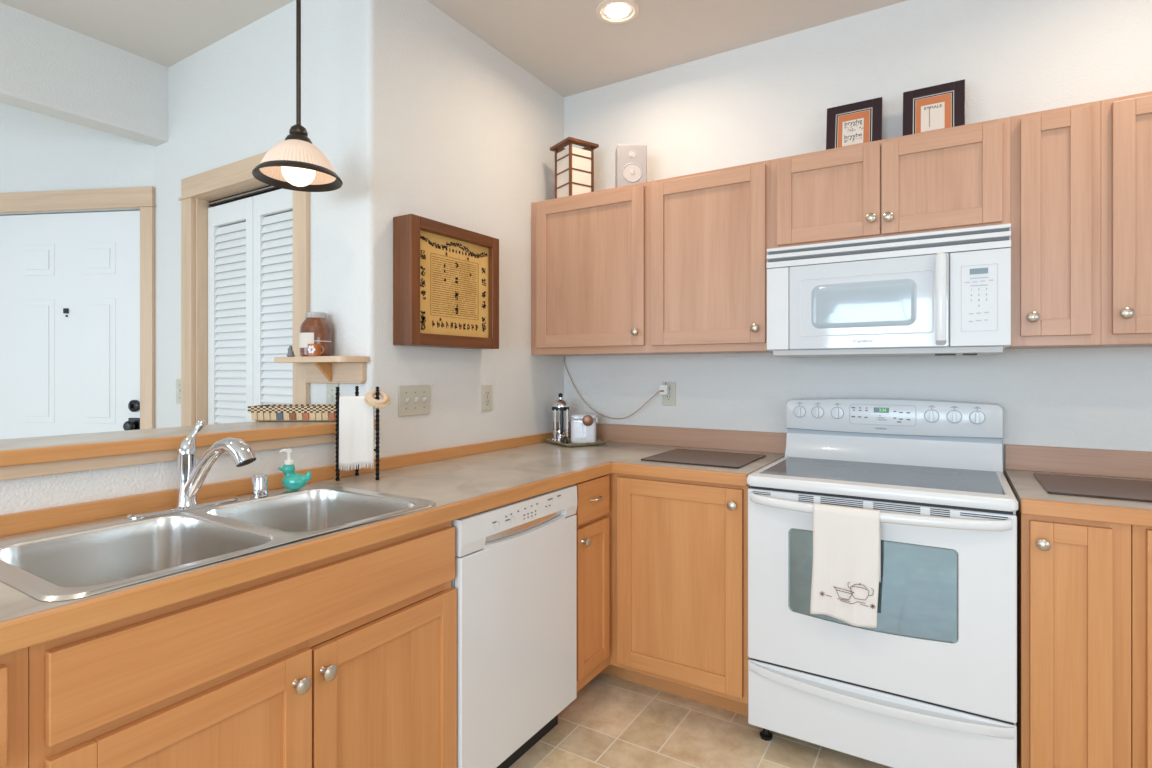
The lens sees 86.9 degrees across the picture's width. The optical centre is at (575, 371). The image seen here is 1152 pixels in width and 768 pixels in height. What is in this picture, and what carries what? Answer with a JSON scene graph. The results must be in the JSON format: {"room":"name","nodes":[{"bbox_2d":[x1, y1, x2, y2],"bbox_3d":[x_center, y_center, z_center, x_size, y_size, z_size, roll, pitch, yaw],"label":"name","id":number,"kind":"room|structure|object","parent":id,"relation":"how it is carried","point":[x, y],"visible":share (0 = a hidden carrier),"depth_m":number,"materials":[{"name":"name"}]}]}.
{"room":"kitchen","nodes":[
{"label":"kitchen","id":0,"kind":"room"},
{"bbox_2d":[0,103,154,215],"bbox_3d":[-3.638,-0.101,3.275,3.250,2.745,0.121,0,0,7],"label":"wall","id":1,"kind":"structure","parent":0,"point":[39,152],"depth_m":3.08,"materials":[{"name":"white paint"}]},
{"bbox_2d":[0,186,155,438],"bbox_3d":[-2.599,0.179,3.099,1.056,2.185,0.099,0,0,7],"label":"door","id":2,"kind":"structure","parent":1,"relation":"in","point":[77,290],"depth_m":3.09,"materials":[{"name":"white paint"}]},
{"bbox_2d":[155,0,344,427],"bbox_3d":[-1.457,-0.101,2.688,1.480,2.745,0.110,0,0,32],"label":"wall","id":3,"kind":"structure","parent":0,"point":[233,99],"depth_m":2.56,"materials":[{"name":"white paint"}]},
{"bbox_2d":[176,379,180,403],"bbox_3d":[-1.875,0.094,2.871,0.070,0.115,0.017,0,0,32],"label":"light switch","id":4,"kind":"object","parent":3,"relation":"attached to","point":[178,381],"visible":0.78,"depth_m":2.88,"materials":[{"name":"beige plastic"}]},
{"bbox_2d":[178,151,309,425],"bbox_3d":[-1.411,0.187,2.643,0.969,2.170,0.138,0,0,32],"label":"door","id":5,"kind":"structure","parent":3,"relation":"in","point":[253,275],"depth_m":2.70,"materials":[{"name":"white wood"}]},
{"bbox_2d":[274,356,368,383],"bbox_3d":[-0.941,-0.005,2.231,0.398,0.098,0.122,0,0,32],"label":"wall shelf","id":6,"kind":"object","parent":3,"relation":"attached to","point":[319,369],"visible":0.95,"depth_m":2.22,"materials":[{"name":"brown wood"}]},
{"bbox_2d":[287,346,294,356],"bbox_3d":[-1.064,-0.075,2.268,0.033,0.043,0.026,0,0,32],"label":"figurine","id":7,"kind":"object","parent":6,"relation":"on","point":[290,350],"visible":0.96,"depth_m":2.26,"materials":[{"name":"grey stone"}]},
{"bbox_2d":[299,312,331,356],"bbox_3d":[-0.962,-0.136,2.249,0.113,0.163,0.113,0,0,32],"label":"glass jar","id":8,"kind":"object","parent":6,"relation":"on","point":[315,329],"visible":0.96,"depth_m":2.21,"materials":[{"name":"brown glass"}]},
{"bbox_2d":[308,344,323,355],"bbox_3d":[-0.932,-0.077,2.170,0.052,0.044,0.046,0,0,-38],"label":"mug","id":9,"kind":"object","parent":6,"relation":"on","point":[313,349],"visible":0.97,"depth_m":2.15,"materials":[{"name":"orange ceramic"}]},
{"bbox_2d":[326,383,338,403],"bbox_3d":[-0.917,0.100,2.278,0.070,0.115,0.017,0,0,32],"label":"light switch","id":10,"kind":"object","parent":3,"relation":"attached to","point":[330,387],"visible":0.52,"depth_m":2.28,"materials":[{"name":"beige plastic"}]},
{"bbox_2d":[0,0,563,514],"bbox_3d":[-0.992,-0.101,1.900,0.140,2.745,3.300,0,0,32],"label":"wall","id":11,"kind":"structure","parent":0,"point":[441,125],"depth_m":2.43,"materials":[{"name":"white paint"}]},
{"bbox_2d":[0,419,375,479],"bbox_3d":[-1.371,0.204,1.392,0.310,0.065,2.038,0,0,32],"label":"bar ledge","id":12,"kind":"object","parent":11,"relation":"on","point":[57,454],"visible":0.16,"depth_m":1.56,"materials":[{"name":"brown wood"}]},
{"bbox_2d":[248,404,335,420],"bbox_3d":[-0.962,0.144,2.129,0.310,0.052,0.130,0,0,1],"label":"woven basket","id":13,"kind":"object","parent":12,"relation":"on","point":[268,412],"visible":0.8,"depth_m":2.07,"materials":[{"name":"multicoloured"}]},
{"bbox_2d":[0,432,552,535],"bbox_3d":[-0.863,0.336,1.954,0.020,0.044,3.028,0,0,32],"label":"backsplash","id":14,"kind":"structure","parent":11,"relation":"attached to","point":[26,521],"depth_m":1.68,"materials":[{"name":"brown wood"}]},
{"bbox_2d":[398,385,429,415],"bbox_3d":[-0.619,0.111,2.351,0.017,0.115,0.162,0,0,32],"label":"light switch","id":15,"kind":"object","parent":11,"relation":"attached to","point":[412,399],"visible":1,"depth_m":2.35,"materials":[{"name":"beige plastic"}]},
{"bbox_2d":[393,214,498,348],"bbox_3d":[-0.508,-0.337,2.453,0.098,0.478,0.506,0,0,32],"label":"framed picture","id":16,"kind":"object","parent":11,"relation":"attached to","point":[446,276],"visible":1,"depth_m":2.38,"materials":[{"name":"brown wood"}]},
{"bbox_2d":[420,230,487,337],"bbox_3d":[-0.488,-0.337,2.441,0.005,0.388,0.416,0,0,32],"label":"print","id":17,"kind":"object","parent":16,"relation":"attached to","point":[453,271],"depth_m":2.43,"materials":[{"name":"yellow paper"}]},
{"bbox_2d":[482,385,491,410],"bbox_3d":[-0.398,0.118,2.719,0.008,0.115,0.070,0,0,32],"label":"wall outlet","id":18,"kind":"object","parent":11,"relation":"attached to","point":[486,389],"visible":1,"depth_m":2.71,"materials":[{"name":"beige plastic"}]},
{"bbox_2d":[485,390,489,396],"bbox_3d":[-0.396,0.098,2.717,0.002,0.033,0.033,0,0,32],"label":"receptacle","id":19,"kind":"object","parent":18,"relation":"attached to","point":[487,392],"depth_m":2.72,"materials":[{"name":"beige plastic"}]},
{"bbox_2d":[485,399,489,405],"bbox_3d":[-0.396,0.137,2.717,0.002,0.033,0.033,0,0,32],"label":"receptacle","id":20,"kind":"object","parent":18,"relation":"attached to","point":[487,401],"depth_m":2.72,"materials":[{"name":"beige plastic"}]},
{"bbox_2d":[0,0,906,96],"bbox_3d":[-1.542,-1.523,1.829,9.400,0.100,8.000,0,0,32],"label":"ceiling","id":21,"kind":"structure","parent":0,"point":[563,44],"depth_m":2.58,"materials":[{"name":"beige paint"}]},
{"bbox_2d":[0,2,167,145],"bbox_3d":[-3.270,-1.313,0.975,0.130,0.400,4.730,0,0,32],"label":"beam","id":22,"kind":"structure","parent":21,"relation":"attached to","point":[47,68],"depth_m":2.65,"materials":[{"name":"white paint"}]},
{"bbox_2d":[252,0,342,191],"bbox_3d":[-0.885,-1.032,1.940,0.264,0.880,0.264,0,0,32],"label":"pendant lamp","id":23,"kind":"object","parent":21,"relation":"hanging from","point":[294,163],"visible":1,"depth_m":1.92,"materials":[{"name":"white glass"}]},
{"bbox_2d":[596,0,638,23],"bbox_3d":[0.169,-1.470,2.481,0.176,0.007,0.176,0,0,32],"label":"recessed light","id":24,"kind":"object","parent":21,"relation":"in","point":[615,11],"visible":1,"depth_m":2.48,"materials":[{"name":"beige"}]},
{"bbox_2d":[534,679,821,767],"bbox_3d":[-1.542,1.322,1.829,9.400,0.100,8.000,0,0,32],"label":"floor","id":25,"kind":"structure","parent":0,"point":[592,679],"depth_m":2.09,"materials":[{"name":"beige tile"}]},
{"bbox_2d":[0,647,27,767],"bbox_3d":[-1.205,0.835,0.769,0.638,0.874,0.636,0,0,32],"label":"base cabinet","id":26,"kind":"object","parent":25,"relation":"on","point":[13,665],"visible":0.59,"depth_m":0.89,"materials":[{"name":"brown wood"}]},
{"bbox_2d":[28,521,456,767],"bbox_3d":[-0.802,0.835,1.420,0.638,0.874,0.892,0,0,32],"label":"base cabinet","id":27,"kind":"object","parent":25,"relation":"on","point":[347,659],"visible":0.85,"depth_m":1.21,"materials":[{"name":"brown wood"}]},
{"bbox_2d":[0,422,786,654],"bbox_3d":[-0.371,0.334,1.662,1.164,0.132,3.048,0,0,32],"label":"countertop","id":28,"kind":"structure","parent":27,"relation":"on","point":[462,481],"depth_m":1.78,"materials":[{"name":"beige laminate"}]},
{"bbox_2d":[0,483,435,600],"bbox_3d":[-0.818,0.459,1.432,0.563,0.216,0.844,0,0,32],"label":"sink","id":29,"kind":"object","parent":28,"relation":"in","point":[84,559],"visible":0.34,"depth_m":1.42,"materials":[{"name":"silver metal"}]},
{"bbox_2d":[125,419,255,518],"bbox_3d":[-0.925,0.239,1.520,0.249,0.227,0.270,0,0,32],"label":"faucet","id":30,"kind":"object","parent":29,"relation":"on","point":[191,476],"visible":1,"depth_m":1.55,"materials":[{"name":"silver metal"}]},
{"bbox_2d":[250,474,268,497],"bbox_3d":[-0.894,0.321,1.720,0.047,0.062,0.047,0,0,32],"label":"air gap","id":31,"kind":"object","parent":29,"relation":"on","point":[259,481],"visible":1,"depth_m":1.70,"materials":[{"name":"silver metal"}]},
{"bbox_2d":[278,449,311,489],"bbox_3d":[-0.834,0.290,1.802,0.099,0.123,0.048,0,0,5],"label":"soap dispenser","id":32,"kind":"object","parent":29,"relation":"on","point":[291,480],"visible":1,"depth_m":1.79,"materials":[{"name":"teal plastic"}]},
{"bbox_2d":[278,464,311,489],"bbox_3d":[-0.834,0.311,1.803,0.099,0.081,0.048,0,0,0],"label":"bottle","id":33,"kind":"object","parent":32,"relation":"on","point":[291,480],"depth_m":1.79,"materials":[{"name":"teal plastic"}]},
{"bbox_2d":[335,386,379,480],"bbox_3d":[-0.720,0.202,2.001,0.141,0.308,0.112,0,0,32],"label":"towel stand","id":34,"kind":"object","parent":28,"relation":"on","point":[337,390],"visible":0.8,"depth_m":1.99,"materials":[{"name":"black metal"}]},
{"bbox_2d":[339,396,374,470],"bbox_3d":[-0.714,0.202,1.980,0.109,0.243,0.022,0,0,-6],"label":"hand towel","id":35,"kind":"object","parent":34,"relation":"hanging from","point":[356,418],"visible":0.98,"depth_m":1.98,"materials":[{"name":"white fabric"}]},
{"bbox_2d":[364,390,390,408],"bbox_3d":[-0.650,0.091,1.993,0.085,0.061,0.069,0,0,-17],"label":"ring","id":36,"kind":"object","parent":34,"relation":"hanging from","point":[369,399],"visible":0.97,"depth_m":1.97,"materials":[{"name":"brown wood"}]},
{"bbox_2d":[544,437,608,446],"bbox_3d":[-0.001,0.348,3.001,0.234,0.019,0.254,0,0,-28],"label":"serving tray","id":37,"kind":"object","parent":28,"relation":"on","point":[598,442],"visible":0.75,"depth_m":2.92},
{"bbox_2d":[552,393,569,442],"bbox_3d":[-0.082,0.229,3.018,0.090,0.244,0.121,0,0,19],"label":"press","id":38,"kind":"object","parent":37,"relation":"on","point":[560,407],"visible":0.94,"depth_m":3.00,"materials":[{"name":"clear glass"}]},
{"bbox_2d":[563,436,568,443],"bbox_3d":[-0.051,0.332,2.950,0.030,0.038,0.030,0,0,32],"label":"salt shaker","id":39,"kind":"object","parent":37,"relation":"on","point":[565,440],"visible":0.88,"depth_m":2.94,"materials":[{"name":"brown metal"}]},
{"bbox_2d":[570,414,597,442],"bbox_3d":[0.043,0.281,3.022,0.138,0.139,0.126,0,0,7],"label":"canister","id":40,"kind":"object","parent":37,"relation":"on","point":[583,426],"visible":0.97,"depth_m":2.97,"materials":[{"name":"white ceramic"}]},
{"bbox_2d":[641,449,765,468],"bbox_3d":[0.530,0.354,2.507,0.400,0.006,0.395,0,0,32],"label":"cutting board","id":41,"kind":"object","parent":28,"relation":"on","point":[678,456],"visible":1,"depth_m":2.46,"materials":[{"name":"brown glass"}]},
{"bbox_2d":[573,474,609,691],"bbox_3d":[-0.171,0.835,2.440,0.638,0.874,0.292,0,0,32],"label":"base cabinet","id":42,"kind":"object","parent":25,"relation":"on","point":[593,495],"visible":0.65,"depth_m":2.29,"materials":[{"name":"brown wood"}]},
{"bbox_2d":[601,473,749,715],"bbox_3d":[0.426,0.835,2.558,0.754,0.874,0.638,0,0,32],"label":"base cabinet","id":43,"kind":"object","parent":25,"relation":"on","point":[679,548],"visible":0.74,"depth_m":2.26,"materials":[{"name":"brown wood"}]},
{"bbox_2d":[1016,507,1130,767],"bbox_3d":[1.504,0.835,1.891,0.234,0.874,0.638,0,0,32],"label":"base cabinet","id":44,"kind":"object","parent":25,"relation":"on","point":[1074,575],"visible":0.74,"depth_m":1.66,"materials":[{"name":"brown wood"}]},
{"bbox_2d":[1131,525,1151,767],"bbox_3d":[1.869,0.835,1.665,0.619,0.874,0.638,0,0,32],"label":"base cabinet","id":45,"kind":"object","parent":25,"relation":"on","point":[1141,536],"visible":0.3,"depth_m":1.59,"materials":[{"name":"brown wood"}]},
{"bbox_2d":[1005,444,1151,526],"bbox_3d":[1.782,0.334,1.749,0.862,0.132,0.634,0,0,32],"label":"countertop","id":46,"kind":"structure","parent":45,"relation":"on","point":[1021,461],"depth_m":2.03,"materials":[{"name":"beige laminate"}]},
{"bbox_2d":[1033,473,1151,501],"bbox_3d":[1.658,0.354,1.839,0.408,0.006,0.395,0,0,32],"label":"cutting board","id":47,"kind":"object","parent":46,"relation":"on","point":[1083,486],"visible":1,"depth_m":1.84,"materials":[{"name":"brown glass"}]},
{"bbox_2d":[509,672,891,767],"bbox_3d":[-1.336,1.272,0.154,7.158,0.001,6.396,0,0,32],"label":"tiles","id":48,"kind":"structure","parent":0,"point":[701,740],"depth_m":2.11,"materials":[{"name":"tile"}]},
{"bbox_2d":[451,485,576,767],"bbox_3d":[-0.411,0.838,2.063,0.610,0.868,0.598,0,0,32],"label":"dishwasher","id":49,"kind":"object","parent":48,"relation":"on","point":[515,581],"visible":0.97,"depth_m":1.85,"materials":[{"name":"white metal"}]},
{"bbox_2d":[451,520,457,587],"bbox_3d":[-0.426,0.784,2.070,0.578,0.760,0.594,0,0,32],"label":"tub","id":50,"kind":"object","parent":49,"relation":"in","point":[453,523],"depth_m":1.66,"materials":[{"name":"white"}]},
{"bbox_2d":[746,398,1017,767],"bbox_3d":[1.056,0.689,2.127,0.756,1.164,0.698,0,0,32],"label":"electric range","id":51,"kind":"object","parent":48,"relation":"on","point":[934,685],"visible":1,"depth_m":1.90,"materials":[{"name":"white metal"}]},
{"bbox_2d":[810,503,880,627],"bbox_3d":[0.826,0.593,1.870,0.196,0.352,0.048,0,0,32],"label":"dish towel","id":52,"kind":"object","parent":51,"relation":"hanging from","point":[846,567],"visible":1,"depth_m":1.85,"materials":[{"name":"white fabric"}]},
{"bbox_2d":[760,457,1004,494],"bbox_3d":[1.060,0.361,2.134,0.704,0.012,0.507,0,0,32],"label":"glass cooktop","id":53,"kind":"object","parent":51,"relation":"in","point":[958,477],"depth_m":2.14,"materials":[{"name":"grey glass"}]},
{"bbox_2d":[564,0,1151,474],"bbox_3d":[1.699,-0.101,2.257,4.340,2.745,0.140,0,0,32],"label":"wall","id":54,"kind":"structure","parent":0,"point":[770,99],"depth_m":2.47,"materials":[{"name":"white paint"}]},
{"bbox_2d":[564,357,659,418],"bbox_3d":[0.168,0.079,3.081,0.577,0.319,0.018,0,0,35],"label":"power cord","id":55,"kind":"object","parent":54,"relation":"attached to","point":[564,357],"visible":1,"depth_m":3.10,"materials":[{"name":"brown plastic"}]},
{"bbox_2d":[531,160,772,355],"bbox_3d":[0.337,-0.459,2.810,1.162,0.752,0.350,0,0,32],"label":"upper cabinet","id":56,"kind":"object","parent":54,"relation":"attached to","point":[674,265],"visible":0.91,"depth_m":2.65,"materials":[{"name":"brown wood"}]},
{"bbox_2d":[550,137,598,198],"bbox_3d":[-0.010,-0.975,3.003,0.176,0.279,0.176,0,0,-34],"label":"wooden lantern","id":57,"kind":"object","parent":56,"relation":"on","point":[574,167],"visible":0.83,"depth_m":2.96,"materials":[{"name":"brown wood"}]},
{"bbox_2d":[615,144,646,187],"bbox_3d":[0.256,-0.938,2.830,0.136,0.205,0.106,0,0,-2],"label":"speaker","id":58,"kind":"object","parent":56,"relation":"on","point":[630,160],"visible":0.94,"depth_m":2.78},
{"bbox_2d":[662,382,675,405],"bbox_3d":[0.449,0.107,2.943,0.070,0.115,0.008,0,0,32],"label":"wall outlet","id":59,"kind":"object","parent":54,"relation":"attached to","point":[670,400],"visible":0.94,"depth_m":2.94,"materials":[{"name":"beige plastic"}]},
{"bbox_2d":[659,382,668,394],"bbox_3d":[0.424,0.082,2.930,0.040,0.060,0.039,0,0,32],"label":"plug adapter","id":60,"kind":"object","parent":59,"relation":"attached to","point":[664,389],"visible":1,"depth_m":2.92,"materials":[{"name":"white plastic"}]},
{"bbox_2d":[665,394,671,400],"bbox_3d":[0.448,0.126,2.941,0.033,0.033,0.002,0,0,32],"label":"receptacle","id":61,"kind":"object","parent":59,"relation":"attached to","point":[667,397],"depth_m":2.94,"materials":[{"name":"beige plastic"}]},
{"bbox_2d":[569,422,786,453],"bbox_3d":[0.426,0.313,2.950,1.164,0.090,0.020,0,0,32],"label":"backsplash","id":62,"kind":"structure","parent":54,"relation":"attached to","point":[752,441],"depth_m":2.86,"materials":[{"name":"brown wood"}]},
{"bbox_2d":[770,117,1010,248],"bbox_3d":[1.161,-0.653,2.300,0.773,0.365,0.350,0,0,32],"label":"upper cabinet","id":63,"kind":"object","parent":54,"relation":"attached to","point":[958,177],"visible":0.8,"depth_m":2.15,"materials":[{"name":"brown wood"}]},
{"bbox_2d":[826,97,882,149],"bbox_3d":[1.110,-0.959,2.432,0.204,0.243,0.050,0,0,32],"label":"framed picture","id":64,"kind":"object","parent":63,"relation":"on","point":[860,122],"visible":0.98,"depth_m":2.43,"materials":[{"name":"black wood"}]},
{"bbox_2d":[842,118,863,146],"bbox_3d":[1.106,-0.956,2.428,0.078,0.104,0.017,0,0,32],"label":"print","id":65,"kind":"object","parent":64,"relation":"attached to","point":[852,128],"depth_m":2.43,"materials":[{"name":"white paper"}]},
{"bbox_2d":[767,223,1010,357],"bbox_3d":[1.139,-0.261,2.260,0.757,0.411,0.438,0,0,32],"label":"microwave","id":66,"kind":"object","parent":63,"relation":"attached to","point":[946,292],"visible":1,"depth_m":2.08,"materials":[{"name":"white plastic"}]},
{"bbox_2d":[903,79,964,135],"bbox_3d":[1.344,-0.959,2.287,0.202,0.243,0.050,0,0,32],"label":"framed picture","id":67,"kind":"object","parent":63,"relation":"on","point":[941,106],"visible":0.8,"depth_m":2.29,"materials":[{"name":"black wood"}]},
{"bbox_2d":[921,102,944,131],"bbox_3d":[1.339,-0.956,2.283,0.077,0.104,0.017,0,0,32],"label":"print","id":68,"kind":"object","parent":67,"relation":"attached to","point":[932,113],"depth_m":2.28,"materials":[{"name":"white paper"}]},
{"bbox_2d":[1005,100,1100,348],"bbox_3d":[1.586,-0.459,2.037,0.225,0.752,0.350,0,0,32],"label":"upper cabinet","id":69,"kind":"object","parent":54,"relation":"attached to","point":[1056,153],"visible":0.94,"depth_m":1.92,"materials":[{"name":"brown wood"}]},
{"bbox_2d":[1005,444,1151,478],"bbox_3d":[1.944,0.313,2.010,0.862,0.090,0.020,0,0,32],"label":"backsplash","id":70,"kind":"structure","parent":54,"relation":"attached to","point":[1085,461],"depth_m":2.12,"materials":[{"name":"brown wood"}]},
{"bbox_2d":[1085,91,1151,347],"bbox_3d":[1.953,-0.459,1.810,0.636,0.752,0.350,0,0,32],"label":"upper cabinet","id":71,"kind":"object","parent":54,"relation":"attached to","point":[1126,121],"visible":0.8,"depth_m":1.83,"materials":[{"name":"brown wood"}]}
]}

